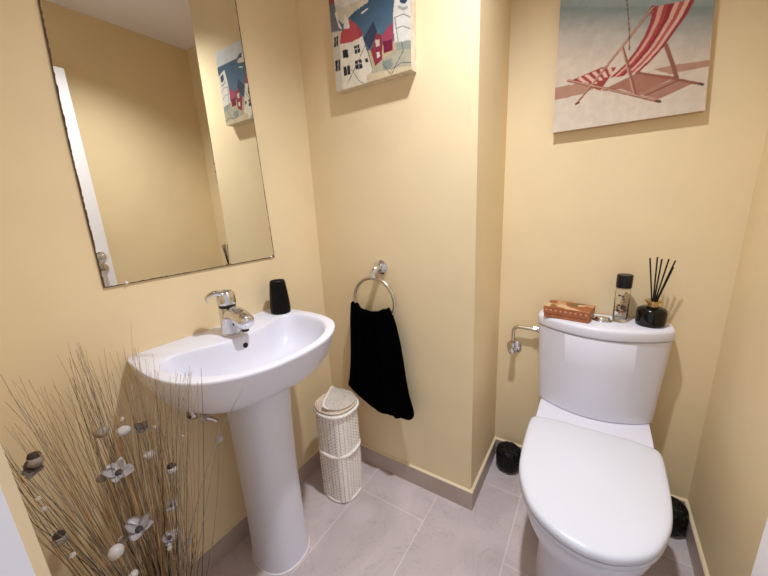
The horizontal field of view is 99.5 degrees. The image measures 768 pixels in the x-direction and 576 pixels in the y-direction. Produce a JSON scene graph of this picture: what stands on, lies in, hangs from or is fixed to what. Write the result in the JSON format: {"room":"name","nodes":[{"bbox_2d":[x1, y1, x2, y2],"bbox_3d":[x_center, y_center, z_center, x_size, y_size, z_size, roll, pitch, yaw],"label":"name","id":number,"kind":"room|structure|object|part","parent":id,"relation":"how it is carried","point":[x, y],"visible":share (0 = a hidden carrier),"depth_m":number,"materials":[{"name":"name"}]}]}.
{"room":"bathroom","nodes":[
{"label":"bathroom","id":0,"kind":"room"},
{"bbox_2d":[0,443,50,575],"bbox_3d":[-0.298,0.026,0.168,1.436,2.337,0.100,6,16,32],"label":"wall","id":1,"kind":"structure","parent":0,"point":[8,485],"depth_m":0.31,"materials":[{"name":"beige paint"}]},
{"bbox_2d":[0,487,35,575],"bbox_3d":[-0.036,0.191,0.027,0.816,2.060,0.101,6,16,32],"label":"trim","id":2,"kind":"structure","parent":1,"relation":"attached to","point":[14,559],"depth_m":0.30,"materials":[{"name":"white paint"}]},
{"bbox_2d":[751,518,767,575],"bbox_3d":[0.448,0.150,0.206,0.103,1.992,0.695,6,16,32],"label":"door","id":3,"kind":"structure","parent":1,"relation":"in","point":[760,568],"depth_m":0.56,"materials":[{"name":"white paint"}]},
{"bbox_2d":[0,0,331,575],"bbox_3d":[-0.529,-0.215,1.198,0.100,2.337,1.629,6,16,32],"label":"wall","id":4,"kind":"structure","parent":0,"point":[53,296],"depth_m":0.85,"materials":[{"name":"beige paint"}]},
{"bbox_2d":[38,0,274,287],"bbox_3d":[-0.597,-0.543,0.935,0.009,0.996,0.538,6,16,32],"label":"wall mirror","id":5,"kind":"object","parent":4,"relation":"attached to","point":[154,98],"visible":1,"depth_m":0.91,"materials":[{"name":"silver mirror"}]},
{"bbox_2d":[186,412,217,421],"bbox_3d":[-0.573,0.386,1.054,0.089,0.093,0.093,6,16,32],"label":"angle valve","id":6,"kind":"object","parent":4,"relation":"attached to","point":[204,417],"visible":0.38,"depth_m":1.04,"materials":[{"name":"silver metal"}]},
{"bbox_3d":[-0.556,0.416,1.038,0.044,0.041,0.018,-15,18,-41],"label":"valve handle","id":7,"kind":"part","parent":6,"relation":"part of","materials":[{"name":"silver metal"}]},
{"bbox_2d":[176,449,320,575],"bbox_3d":[-0.530,0.921,1.287,0.010,0.091,1.059,6,16,32],"label":"baseboard","id":8,"kind":"structure","parent":4,"relation":"attached to","point":[229,539],"depth_m":1.21,"materials":[{"name":"beige tile"}]},
{"bbox_2d":[295,0,511,489],"bbox_3d":[0.128,-0.309,1.449,0.718,2.337,0.470,6,16,32],"label":"wall","id":9,"kind":"structure","parent":0,"point":[408,171],"depth_m":1.23,"materials":[{"name":"beige paint"}]},
{"bbox_2d":[329,0,415,93],"bbox_3d":[-0.043,-0.865,1.096,0.322,0.310,0.035,6,16,32],"label":"print","id":10,"kind":"object","parent":9,"relation":"attached to","point":[374,41],"visible":1,"depth_m":1.09},
{"bbox_2d":[353,260,396,315],"bbox_3d":[-0.032,0.022,1.319,0.209,0.268,0.062,6,16,32],"label":"towel ring","id":11,"kind":"object","parent":9,"relation":"attached to","point":[380,267],"visible":0.8,"depth_m":1.28,"materials":[{"name":"silver metal"}]},
{"bbox_3d":[-0.035,-0.062,1.290,0.050,0.056,0.030,-15,18,-41],"label":"arm","id":12,"kind":"part","parent":11,"relation":"part of","materials":[{"name":"silver metal"}]},
{"bbox_2d":[348,301,413,419],"bbox_3d":[-0.032,0.302,1.359,0.338,0.486,0.054,6,16,32],"label":"hand towel","id":13,"kind":"object","parent":11,"relation":"hanging from","point":[377,368],"visible":1,"depth_m":1.34,"materials":[{"name":"black fabric"}]},
{"bbox_2d":[360,443,472,510],"bbox_3d":[0.060,0.835,1.517,0.718,0.091,0.010,6,16,32],"label":"baseboard","id":14,"kind":"structure","parent":9,"relation":"attached to","point":[460,495],"depth_m":1.45,"materials":[{"name":"beige tile"}]},
{"bbox_2d":[471,438,495,507],"bbox_3d":[0.456,0.826,1.476,0.010,0.091,0.356,6,16,32],"label":"baseboard","id":15,"kind":"structure","parent":9,"relation":"attached to","point":[479,480],"depth_m":1.45,"materials":[{"name":"beige tile"}]},
{"bbox_2d":[205,454,694,575],"bbox_3d":[-0.021,1.120,0.774,1.650,0.100,2.370,6,16,32],"label":"floor","id":16,"kind":"structure","parent":0,"point":[394,526],"depth_m":1.24,"materials":[{"name":"grey tile"}]},
{"bbox_2d":[0,330,242,575],"bbox_3d":[-0.467,0.569,0.775,0.539,1.010,0.349,-3,14,0],"label":"dried grass arrangement","id":17,"kind":"object","parent":16,"relation":"on","point":[137,526],"visible":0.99,"depth_m":0.72,"materials":[{"name":"brown plant"}]},
{"bbox_3d":[-0.641,0.685,0.758,0.184,0.808,0.012,-8,15,-21],"label":"stem","id":18,"kind":"part","parent":17,"relation":"part of","materials":[{"name":"brown plant"}]},
{"bbox_3d":[-0.585,0.673,0.703,0.067,0.851,0.142,6,16,32],"label":"stem","id":19,"kind":"part","parent":17,"relation":"part of","materials":[{"name":"brown plant"}]},
{"bbox_3d":[-0.614,0.669,0.727,0.043,0.850,0.144,6,16,32],"label":"stem","id":20,"kind":"part","parent":17,"relation":"part of","materials":[{"name":"brown plant"}]},
{"bbox_3d":[-0.620,0.688,0.745,0.019,0.807,0.165,7,17,35],"label":"stem","id":21,"kind":"part","parent":17,"relation":"part of","materials":[{"name":"brown plant"}]},
{"bbox_3d":[-0.620,0.716,0.735,0.016,0.757,0.135,8,17,37],"label":"stem","id":22,"kind":"part","parent":17,"relation":"part of","materials":[{"name":"brown plant"}]},
{"bbox_3d":[-0.622,0.663,0.740,0.049,0.857,0.112,6,16,32],"label":"stem","id":23,"kind":"part","parent":17,"relation":"part of","materials":[{"name":"brown plant"}]},
{"bbox_3d":[-0.620,0.729,0.742,0.011,0.729,0.142,10,19,42],"label":"stem","id":24,"kind":"part","parent":17,"relation":"part of","materials":[{"name":"brown plant"}]},
{"bbox_3d":[-0.578,0.675,0.712,0.049,0.843,0.164,6,16,32],"label":"stem","id":25,"kind":"part","parent":17,"relation":"part of","materials":[{"name":"brown plant"}]},
{"bbox_3d":[-0.638,0.615,0.757,0.108,0.944,0.119,6,16,32],"label":"stem","id":26,"kind":"part","parent":17,"relation":"part of","materials":[{"name":"brown plant"}]},
{"bbox_3d":[-0.617,0.731,0.739,0.036,0.725,0.139,6,16,32],"label":"stem","id":27,"kind":"part","parent":17,"relation":"part of","materials":[{"name":"brown plant"}]},
{"bbox_3d":[-0.585,0.713,0.723,0.008,0.765,0.168,1,14,13],"label":"stem","id":28,"kind":"part","parent":17,"relation":"part of","materials":[{"name":"brown plant"}]},
{"bbox_3d":[-0.590,0.712,0.726,0.005,0.765,0.156,6,16,32],"label":"stem","id":29,"kind":"part","parent":17,"relation":"part of","materials":[{"name":"brown plant"}]},
{"bbox_3d":[-0.610,0.662,0.731,0.034,0.861,0.120,6,16,32],"label":"stem","id":30,"kind":"part","parent":17,"relation":"part of","materials":[{"name":"brown plant"}]},
{"bbox_3d":[-0.600,0.613,0.735,0.013,0.955,0.118,6,16,32],"label":"stem","id":31,"kind":"part","parent":17,"relation":"part of","materials":[{"name":"brown plant"}]},
{"bbox_3d":[-0.616,0.671,0.739,0.055,0.842,0.104,6,16,32],"label":"stem","id":32,"kind":"part","parent":17,"relation":"part of","materials":[{"name":"brown plant"}]},
{"bbox_3d":[-0.630,0.704,0.775,0.061,0.762,0.150,6,16,32],"label":"stem","id":33,"kind":"part","parent":17,"relation":"part of","materials":[{"name":"brown plant"}]},
{"bbox_3d":[-0.595,0.692,0.740,0.007,0.797,0.155,6,16,32],"label":"stem","id":34,"kind":"part","parent":17,"relation":"part of","materials":[{"name":"brown plant"}]},
{"bbox_3d":[-0.588,0.645,0.724,0.057,0.896,0.135,6,16,32],"label":"stem","id":35,"kind":"part","parent":17,"relation":"part of","materials":[{"name":"brown plant"}]},
{"bbox_3d":[-0.587,0.624,0.727,0.054,0.936,0.153,6,16,32],"label":"stem","id":36,"kind":"part","parent":17,"relation":"part of","materials":[{"name":"brown plant"}]},
{"bbox_3d":[-0.631,0.637,0.769,0.117,0.895,0.010,-2,14,5],"label":"stem","id":37,"kind":"part","parent":17,"relation":"part of","materials":[{"name":"brown plant"}]},
{"bbox_3d":[-0.644,0.625,0.789,0.108,0.910,0.092,6,16,32],"label":"stem","id":38,"kind":"part","parent":17,"relation":"part of","materials":[{"name":"brown plant"}]},
{"bbox_3d":[-0.597,0.695,0.746,0.012,0.790,0.120,5,16,28],"label":"stem","id":39,"kind":"part","parent":17,"relation":"part of","materials":[{"name":"brown plant"}]},
{"bbox_3d":[-0.594,0.695,0.754,0.009,0.785,0.146,6,16,32],"label":"stem","id":40,"kind":"part","parent":17,"relation":"part of","materials":[{"name":"brown plant"}]},
{"bbox_3d":[-0.583,0.771,0.755,0.005,0.637,0.140,0,14,10],"label":"stem","id":41,"kind":"part","parent":17,"relation":"part of","materials":[{"name":"brown plant"}]},
{"bbox_3d":[-0.655,0.652,0.821,0.188,0.843,0.013,6,16,31],"label":"stem","id":42,"kind":"part","parent":17,"relation":"part of","materials":[{"name":"brown plant"}]},
{"bbox_3d":[-0.614,0.609,0.793,0.109,0.935,0.008,5,16,28],"label":"stem","id":43,"kind":"part","parent":17,"relation":"part of","materials":[{"name":"brown plant"}]},
{"bbox_3d":[-0.592,0.639,0.769,0.092,0.886,0.011,-6,14,-14],"label":"stem","id":44,"kind":"part","parent":17,"relation":"part of","materials":[{"name":"brown plant"}]},
{"bbox_3d":[-0.597,0.635,0.762,0.035,0.898,0.070,6,16,32],"label":"stem","id":45,"kind":"part","parent":17,"relation":"part of","materials":[{"name":"brown plant"}]},
{"bbox_3d":[-0.603,0.641,0.779,0.045,0.879,0.012,-9,15,-22],"label":"stem","id":46,"kind":"part","parent":17,"relation":"part of","materials":[{"name":"brown plant"}]},
{"bbox_3d":[-0.616,0.637,0.779,0.120,0.888,0.044,6,16,32],"label":"stem","id":47,"kind":"part","parent":17,"relation":"part of","materials":[{"name":"brown plant"}]},
{"bbox_3d":[-0.643,0.596,0.810,0.153,0.955,0.020,6,16,32],"label":"stem","id":48,"kind":"part","parent":17,"relation":"part of","materials":[{"name":"brown plant"}]},
{"bbox_3d":[-0.647,0.652,0.826,0.192,0.839,0.008,6,16,32],"label":"stem","id":49,"kind":"part","parent":17,"relation":"part of","materials":[{"name":"brown plant"}]},
{"bbox_3d":[-0.635,0.606,0.817,0.180,0.932,0.039,6,16,32],"label":"stem","id":50,"kind":"part","parent":17,"relation":"part of","materials":[{"name":"brown plant"}]},
{"bbox_3d":[-0.634,0.642,0.819,0.144,0.862,0.025,6,16,32],"label":"stem","id":51,"kind":"part","parent":17,"relation":"part of","materials":[{"name":"brown plant"}]},
{"bbox_3d":[-0.635,0.648,0.819,0.141,0.850,0.042,6,16,32],"label":"stem","id":52,"kind":"part","parent":17,"relation":"part of","materials":[{"name":"brown plant"}]},
{"bbox_3d":[-0.645,0.607,0.827,0.176,0.927,0.023,6,16,32],"label":"stem","id":53,"kind":"part","parent":17,"relation":"part of","materials":[{"name":"brown plant"}]},
{"bbox_3d":[-0.593,0.630,0.786,0.036,0.896,0.044,6,16,32],"label":"stem","id":54,"kind":"part","parent":17,"relation":"part of","materials":[{"name":"brown plant"}]},
{"bbox_3d":[-0.614,0.608,0.817,0.143,0.926,0.026,6,16,32],"label":"stem","id":55,"kind":"part","parent":17,"relation":"part of","materials":[{"name":"brown plant"}]},
{"bbox_3d":[-0.626,0.632,0.826,0.142,0.876,0.036,6,16,32],"label":"stem","id":56,"kind":"part","parent":17,"relation":"part of","materials":[{"name":"brown plant"}]},
{"bbox_3d":[-0.569,0.397,0.698,0.016,0.014,0.015,3,15,23],"label":"silver flower","id":57,"kind":"part","parent":17,"relation":"part of","materials":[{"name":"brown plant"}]},
{"bbox_3d":[-0.600,0.754,0.830,0.079,0.636,0.011,-3,14,-2],"label":"stem","id":58,"kind":"part","parent":17,"relation":"part of","materials":[{"name":"brown plant"}]},
{"bbox_3d":[-0.608,0.618,0.827,0.089,0.902,0.008,4,15,26],"label":"stem","id":59,"kind":"part","parent":17,"relation":"part of","materials":[{"name":"brown plant"}]},
{"bbox_3d":[-0.575,0.620,0.783,0.042,0.916,0.027,6,16,32],"label":"stem","id":60,"kind":"part","parent":17,"relation":"part of","materials":[{"name":"brown plant"}]},
{"bbox_3d":[-0.589,0.595,0.801,0.108,0.956,0.023,6,16,32],"label":"stem","id":61,"kind":"part","parent":17,"relation":"part of","materials":[{"name":"brown plant"}]},
{"bbox_3d":[-0.557,0.680,0.764,0.014,0.806,0.023,6,16,32],"label":"stem","id":62,"kind":"part","parent":17,"relation":"part of","materials":[{"name":"brown plant"}]},
{"bbox_3d":[-0.599,0.612,0.810,0.101,0.919,0.018,6,16,32],"label":"stem","id":63,"kind":"part","parent":17,"relation":"part of","materials":[{"name":"brown plant"}]},
{"bbox_3d":[-0.579,0.703,0.796,0.056,0.749,0.016,6,16,32],"label":"stem","id":64,"kind":"part","parent":17,"relation":"part of","materials":[{"name":"brown plant"}]},
{"bbox_3d":[-0.624,0.620,0.839,0.205,0.894,0.064,6,16,32],"label":"stem","id":65,"kind":"part","parent":17,"relation":"part of","materials":[{"name":"brown plant"}]},
{"bbox_3d":[-0.561,0.597,0.777,0.028,0.962,0.028,6,16,32],"label":"stem","id":66,"kind":"part","parent":17,"relation":"part of","materials":[{"name":"brown plant"}]},
{"bbox_3d":[-0.554,0.731,0.792,0.016,0.694,0.045,6,16,32],"label":"stem","id":67,"kind":"part","parent":17,"relation":"part of","materials":[{"name":"brown plant"}]},
{"bbox_3d":[-0.581,0.698,0.806,0.084,0.754,0.006,6,16,32],"label":"stem","id":68,"kind":"part","parent":17,"relation":"part of","materials":[{"name":"brown plant"}]},
{"bbox_3d":[-0.627,0.641,0.863,0.164,0.841,0.070,6,16,32],"label":"stem","id":69,"kind":"part","parent":17,"relation":"part of","materials":[{"name":"brown plant"}]},
{"bbox_3d":[-0.541,0.679,0.763,0.043,0.807,0.030,6,16,32],"label":"stem","id":70,"kind":"part","parent":17,"relation":"part of","materials":[{"name":"brown plant"}]},
{"bbox_3d":[-0.565,0.674,0.795,0.050,0.803,0.024,6,16,32],"label":"stem","id":71,"kind":"part","parent":17,"relation":"part of","materials":[{"name":"brown plant"}]},
{"bbox_3d":[-0.586,0.608,0.840,0.005,0.913,0.143,-11,16,-32],"label":"stem","id":72,"kind":"part","parent":17,"relation":"part of","materials":[{"name":"brown plant"}]},
{"bbox_3d":[-0.517,0.511,0.686,0.016,0.014,0.017,6,16,32],"label":"silver flower","id":73,"kind":"part","parent":17,"relation":"part of","materials":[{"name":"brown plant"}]},
{"bbox_3d":[-0.601,0.665,0.851,0.028,0.798,0.117,-10,15,-27],"label":"stem","id":74,"kind":"part","parent":17,"relation":"part of","materials":[{"name":"brown plant"}]},
{"bbox_3d":[-0.562,0.699,0.802,0.035,0.752,0.041,6,16,32],"label":"stem","id":75,"kind":"part","parent":17,"relation":"part of","materials":[{"name":"brown plant"}]},
{"bbox_3d":[-0.566,0.602,0.811,0.085,0.935,0.078,6,16,32],"label":"stem","id":76,"kind":"part","parent":17,"relation":"part of","materials":[{"name":"brown plant"}]},
{"bbox_3d":[-0.569,0.748,0.819,0.004,0.649,0.054,-5,14,-9],"label":"stem","id":77,"kind":"part","parent":17,"relation":"part of","materials":[{"name":"brown plant"}]},
{"bbox_3d":[-0.569,0.647,0.828,0.083,0.840,0.071,6,16,32],"label":"stem","id":78,"kind":"part","parent":17,"relation":"part of","materials":[{"name":"brown plant"}]},
{"bbox_3d":[-0.559,0.620,0.804,0.022,0.904,0.064,6,16,32],"label":"stem","id":79,"kind":"part","parent":17,"relation":"part of","materials":[{"name":"brown plant"}]},
{"bbox_3d":[-0.542,0.600,0.804,0.017,0.941,0.061,6,16,32],"label":"stem","id":80,"kind":"part","parent":17,"relation":"part of","materials":[{"name":"brown plant"}]},
{"bbox_3d":[-0.531,0.787,0.789,0.088,0.584,0.019,8,18,38],"label":"stem","id":81,"kind":"part","parent":17,"relation":"part of","materials":[{"name":"brown plant"}]},
{"bbox_3d":[-0.566,0.628,0.814,0.079,0.883,0.087,6,16,32],"label":"stem","id":82,"kind":"part","parent":17,"relation":"part of","materials":[{"name":"brown plant"}]},
{"bbox_3d":[-0.552,0.637,0.809,0.007,0.869,0.090,0,14,9],"label":"stem","id":83,"kind":"part","parent":17,"relation":"part of","materials":[{"name":"brown plant"}]},
{"bbox_3d":[-0.555,0.661,0.839,0.053,0.807,0.050,6,16,32],"label":"stem","id":84,"kind":"part","parent":17,"relation":"part of","materials":[{"name":"brown plant"}]},
{"bbox_3d":[-0.554,0.662,0.821,0.014,0.813,0.037,6,16,32],"label":"stem","id":85,"kind":"part","parent":17,"relation":"part of","materials":[{"name":"brown plant"}]},
{"bbox_3d":[-0.555,0.608,0.803,0.029,0.926,0.082,6,16,32],"label":"stem","id":86,"kind":"part","parent":17,"relation":"part of","materials":[{"name":"brown plant"}]},
{"bbox_3d":[-0.554,0.699,0.823,0.005,0.741,0.089,9,18,39],"label":"stem","id":87,"kind":"part","parent":17,"relation":"part of","materials":[{"name":"brown plant"}]},
{"bbox_3d":[-0.501,0.612,0.764,0.137,0.932,0.007,-4,14,-4],"label":"stem","id":88,"kind":"part","parent":17,"relation":"part of","materials":[{"name":"brown plant"}]},
{"bbox_3d":[-0.554,0.689,0.820,0.022,0.762,0.046,6,16,32],"label":"stem","id":89,"kind":"part","parent":17,"relation":"part of","materials":[{"name":"brown plant"}]},
{"bbox_3d":[-0.545,0.598,0.802,0.026,0.946,0.069,6,16,32],"label":"stem","id":90,"kind":"part","parent":17,"relation":"part of","materials":[{"name":"brown plant"}]},
{"bbox_3d":[-0.537,0.636,0.809,0.046,0.868,0.064,6,16,32],"label":"stem","id":91,"kind":"part","parent":17,"relation":"part of","materials":[{"name":"brown plant"}]},
{"bbox_3d":[-0.537,0.647,0.799,0.014,0.852,0.088,6,16,32],"label":"stem","id":92,"kind":"part","parent":17,"relation":"part of","materials":[{"name":"brown plant"}]},
{"bbox_3d":[-0.528,0.598,0.793,0.080,0.949,0.036,6,16,32],"label":"stem","id":93,"kind":"part","parent":17,"relation":"part of","materials":[{"name":"brown plant"}]},
{"bbox_3d":[-0.516,0.625,0.778,0.095,0.902,0.006,-11,16,-31],"label":"stem","id":94,"kind":"part","parent":17,"relation":"part of","materials":[{"name":"brown plant"}]},
{"bbox_3d":[-0.570,0.678,0.853,0.086,0.768,0.054,6,16,32],"label":"stem","id":95,"kind":"part","parent":17,"relation":"part of","materials":[{"name":"brown plant"}]},
{"bbox_3d":[-0.520,0.607,0.793,0.045,0.931,0.057,6,16,32],"label":"stem","id":96,"kind":"part","parent":17,"relation":"part of","materials":[{"name":"brown plant"}]},
{"bbox_3d":[-0.532,0.614,0.785,0.064,0.923,0.088,6,16,32],"label":"stem","id":97,"kind":"part","parent":17,"relation":"part of","materials":[{"name":"brown plant"}]},
{"bbox_3d":[-0.499,0.598,0.775,0.075,0.954,0.060,6,16,32],"label":"stem","id":98,"kind":"part","parent":17,"relation":"part of","materials":[{"name":"brown plant"}]},
{"bbox_3d":[-0.512,0.632,0.783,0.151,0.885,0.012,-3,14,-2],"label":"stem","id":99,"kind":"part","parent":17,"relation":"part of","materials":[{"name":"brown plant"}]},
{"bbox_3d":[-0.481,0.615,0.756,0.203,0.929,0.082,6,16,32],"label":"stem","id":100,"kind":"part","parent":17,"relation":"part of","materials":[{"name":"brown plant"}]},
{"bbox_3d":[-0.500,0.617,0.789,0.091,0.910,0.048,6,16,32],"label":"stem","id":101,"kind":"part","parent":17,"relation":"part of","materials":[{"name":"brown plant"}]},
{"bbox_3d":[-0.527,0.672,0.823,0.077,0.791,0.004,-7,14,-15],"label":"stem","id":102,"kind":"part","parent":17,"relation":"part of","materials":[{"name":"brown plant"}]},
{"bbox_3d":[-0.473,0.626,0.762,0.181,0.905,0.023,-2,14,5],"label":"stem","id":103,"kind":"part","parent":17,"relation":"part of","materials":[{"name":"brown plant"}]},
{"bbox_3d":[-0.490,0.645,0.793,0.116,0.854,0.056,6,16,32],"label":"stem","id":104,"kind":"part","parent":17,"relation":"part of","materials":[{"name":"brown plant"}]},
{"bbox_3d":[-0.444,0.605,0.738,0.256,0.953,0.063,6,16,32],"label":"stem","id":105,"kind":"part","parent":17,"relation":"part of","materials":[{"name":"brown plant"}]},
{"bbox_3d":[-0.444,0.603,0.737,0.230,0.957,0.069,6,16,32],"label":"stem","id":106,"kind":"part","parent":17,"relation":"part of","materials":[{"name":"brown plant"}]},
{"bbox_3d":[-0.462,0.632,0.758,0.194,0.893,0.008,1,14,16],"label":"stem","id":107,"kind":"part","parent":17,"relation":"part of","materials":[{"name":"brown plant"}]},
{"bbox_3d":[-0.441,0.604,0.748,0.248,0.950,0.016,2,15,20],"label":"stem","id":108,"kind":"part","parent":17,"relation":"part of","materials":[{"name":"brown plant"}]},
{"bbox_3d":[-0.444,0.616,0.737,0.279,0.933,0.007,1,14,17],"label":"stem","id":109,"kind":"part","parent":17,"relation":"part of","materials":[{"name":"brown plant"}]},
{"bbox_3d":[-0.426,0.654,0.724,0.323,0.863,0.088,6,16,32],"label":"stem","id":110,"kind":"part","parent":17,"relation":"part of","materials":[{"name":"brown plant"}]},
{"bbox_3d":[-0.490,0.746,0.893,0.011,0.610,0.205,4,15,27],"label":"stem","id":111,"kind":"part","parent":17,"relation":"part of","materials":[{"name":"brown plant"}]},
{"bbox_3d":[-0.386,0.610,0.693,0.410,0.961,0.077,6,16,32],"label":"stem","id":112,"kind":"part","parent":17,"relation":"part of","materials":[{"name":"brown plant"}]},
{"bbox_2d":[127,309,334,574],"bbox_3d":[-0.373,0.568,1.084,0.426,0.857,0.540,6,16,32],"label":"washbasin","id":113,"kind":"object","parent":16,"relation":"on","point":[277,352],"visible":0.94,"depth_m":1.01,"materials":[{"name":"white ceramic"}]},
{"bbox_2d":[204,289,253,336],"bbox_3d":[-0.467,0.080,0.991,0.143,0.144,0.087,6,16,32],"label":"mixer tap","id":114,"kind":"object","parent":113,"relation":"on","point":[234,320],"visible":1,"depth_m":0.99,"materials":[{"name":"silver metal"}]},
{"bbox_3d":[-0.506,0.029,1.004,0.087,0.048,0.056,-7,14,-18],"label":"lever","id":115,"kind":"part","parent":114,"relation":"part of","materials":[{"name":"silver metal"}]},
{"bbox_3d":[-0.444,0.090,0.995,0.107,0.068,0.053,6,16,32],"label":"spout","id":116,"kind":"part","parent":114,"relation":"part of","materials":[{"name":"silver metal"}]},
{"bbox_2d":[127,309,334,413],"bbox_3d":[-0.390,0.229,1.000,0.426,0.157,0.540,6,16,32],"label":"basin","id":117,"kind":"object","parent":113,"relation":"in","point":[277,352],"depth_m":0.92,"materials":[{"name":"white ceramic"}]},
{"bbox_2d":[269,279,290,314],"bbox_3d":[-0.392,0.031,1.216,0.074,0.124,0.074,6,16,32],"label":"tumbler","id":118,"kind":"object","parent":113,"relation":"on","point":[278,293],"visible":1,"depth_m":1.19,"materials":[{"name":"black plastic"}]},
{"bbox_2d":[313,386,362,502],"bbox_3d":[-0.193,0.664,1.412,0.183,0.495,0.183,6,16,32],"label":"wicker basket","id":119,"kind":"object","parent":16,"relation":"on","point":[335,411],"visible":1,"depth_m":1.35,"materials":[{"name":"white wicker"}]},
{"bbox_3d":[-0.203,0.473,1.365,0.170,0.020,0.170,6,16,32],"label":"lid","id":120,"kind":"part","parent":119,"relation":"part of","materials":[{"name":"white wicker"}]},
{"bbox_2d":[496,441,520,472],"bbox_3d":[0.586,0.796,1.528,0.112,0.112,0.113,6,16,32],"label":"pot","id":121,"kind":"object","parent":16,"relation":"on","point":[508,453],"visible":0.91,"depth_m":1.49,"materials":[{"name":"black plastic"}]},
{"bbox_2d":[519,309,674,575],"bbox_3d":[0.652,0.558,1.042,0.420,0.799,0.723,6,16,32],"label":"toilet","id":122,"kind":"object","parent":16,"relation":"on","point":[594,485],"visible":0.95,"depth_m":1.01,"materials":[{"name":"white ceramic"}]},
{"bbox_2d":[543,300,594,323],"bbox_3d":[0.702,0.088,1.236,0.152,0.042,0.102,10,19,41],"label":"box","id":123,"kind":"object","parent":122,"relation":"on","point":[583,313],"visible":1,"depth_m":1.21,"materials":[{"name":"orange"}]},
{"bbox_3d":[0.588,0.571,0.939,0.376,0.014,0.479,6,16,32],"label":"seat","id":124,"kind":"part","parent":122,"relation":"part of","materials":[{"name":"white plastic"}]},
{"bbox_3d":[0.587,0.548,0.933,0.378,0.032,0.481,6,16,32],"label":"lid","id":125,"kind":"part","parent":122,"relation":"part of","materials":[{"name":"white plastic"}]},
{"bbox_3d":[0.785,0.140,1.180,0.420,0.040,0.166,6,16,32],"label":"cistern lid","id":126,"kind":"part","parent":122,"relation":"part of","materials":[{"name":"white ceramic"}]},
{"bbox_2d":[612,273,633,322],"bbox_3d":[0.842,0.036,1.149,0.047,0.171,0.047,6,16,32],"label":"perfume bottle","id":127,"kind":"object","parent":122,"relation":"on","point":[624,281],"visible":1,"depth_m":1.13,"materials":[{"name":"clear glass"}]},
{"bbox_3d":[0.843,0.057,1.154,0.044,0.128,0.044,6,16,32],"label":"glass","id":128,"kind":"part","parent":127,"relation":"part of","materials":[{"name":"white"}]},
{"bbox_2d":[635,257,675,327],"bbox_3d":[0.914,0.011,1.097,0.085,0.236,0.085,6,16,32],"label":"reed diffuser","id":129,"kind":"object","parent":122,"relation":"on","point":[651,315],"visible":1,"depth_m":1.09,"materials":[{"name":"black glass"}]},
{"bbox_2d":[635,305,667,327],"bbox_3d":[0.918,0.093,1.117,0.085,0.067,0.085,6,16,32],"label":"bottle","id":130,"kind":"object","parent":129,"relation":"attached to","point":[651,316],"depth_m":1.09,"materials":[{"name":"black glass"}]},
{"bbox_2d":[671,496,688,535],"bbox_3d":[1.062,0.848,1.218,0.114,0.112,0.114,6,16,32],"label":"pot","id":131,"kind":"object","parent":16,"relation":"on","point":[680,511],"visible":0.43,"depth_m":1.17,"materials":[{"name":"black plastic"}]},
{"bbox_2d":[495,0,767,498],"bbox_3d":[0.877,-0.280,1.183,0.832,2.337,0.104,6,16,32],"label":"wall","id":132,"kind":"structure","parent":0,"point":[582,209],"depth_m":1.15,"materials":[{"name":"beige paint"}]},
{"bbox_2d":[507,325,538,353],"bbox_3d":[0.597,0.228,1.405,0.137,0.153,0.068,6,16,32],"label":"angle valve","id":133,"kind":"object","parent":132,"relation":"attached to","point":[514,346],"visible":0.94,"depth_m":1.41,"materials":[{"name":"silver metal"}]},
{"bbox_3d":[0.554,0.275,1.415,0.029,0.029,0.016,6,16,32],"label":"valve handle","id":134,"kind":"part","parent":133,"relation":"part of","materials":[{"name":"silver metal"}]},
{"bbox_2d":[494,437,687,503],"bbox_3d":[0.852,0.817,1.435,0.718,0.091,0.010,6,16,32],"label":"baseboard","id":135,"kind":"structure","parent":132,"relation":"attached to","point":[498,440],"depth_m":1.55,"materials":[{"name":"beige tile"}]},
{"bbox_2d":[553,0,714,133],"bbox_3d":[0.778,-0.747,1.036,0.408,0.410,0.030,6,16,32],"label":"print","id":136,"kind":"object","parent":132,"relation":"attached to","point":[619,61],"visible":1,"depth_m":1.03,"materials":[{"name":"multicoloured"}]},
{"bbox_2d":[688,128,767,575],"bbox_3d":[0.739,-0.064,0.331,0.114,2.337,1.525,6,16,32],"label":"wall","id":137,"kind":"structure","parent":0,"point":[728,496],"depth_m":0.92,"materials":[{"name":"beige paint"}]},
{"bbox_2d":[684,501,709,575],"bbox_3d":[0.764,1.009,0.668,0.010,0.091,1.415,6,16,32],"label":"baseboard","id":138,"kind":"structure","parent":137,"relation":"attached to","point":[696,554],"depth_m":1.09,"materials":[{"name":"beige tile"}]}
]}

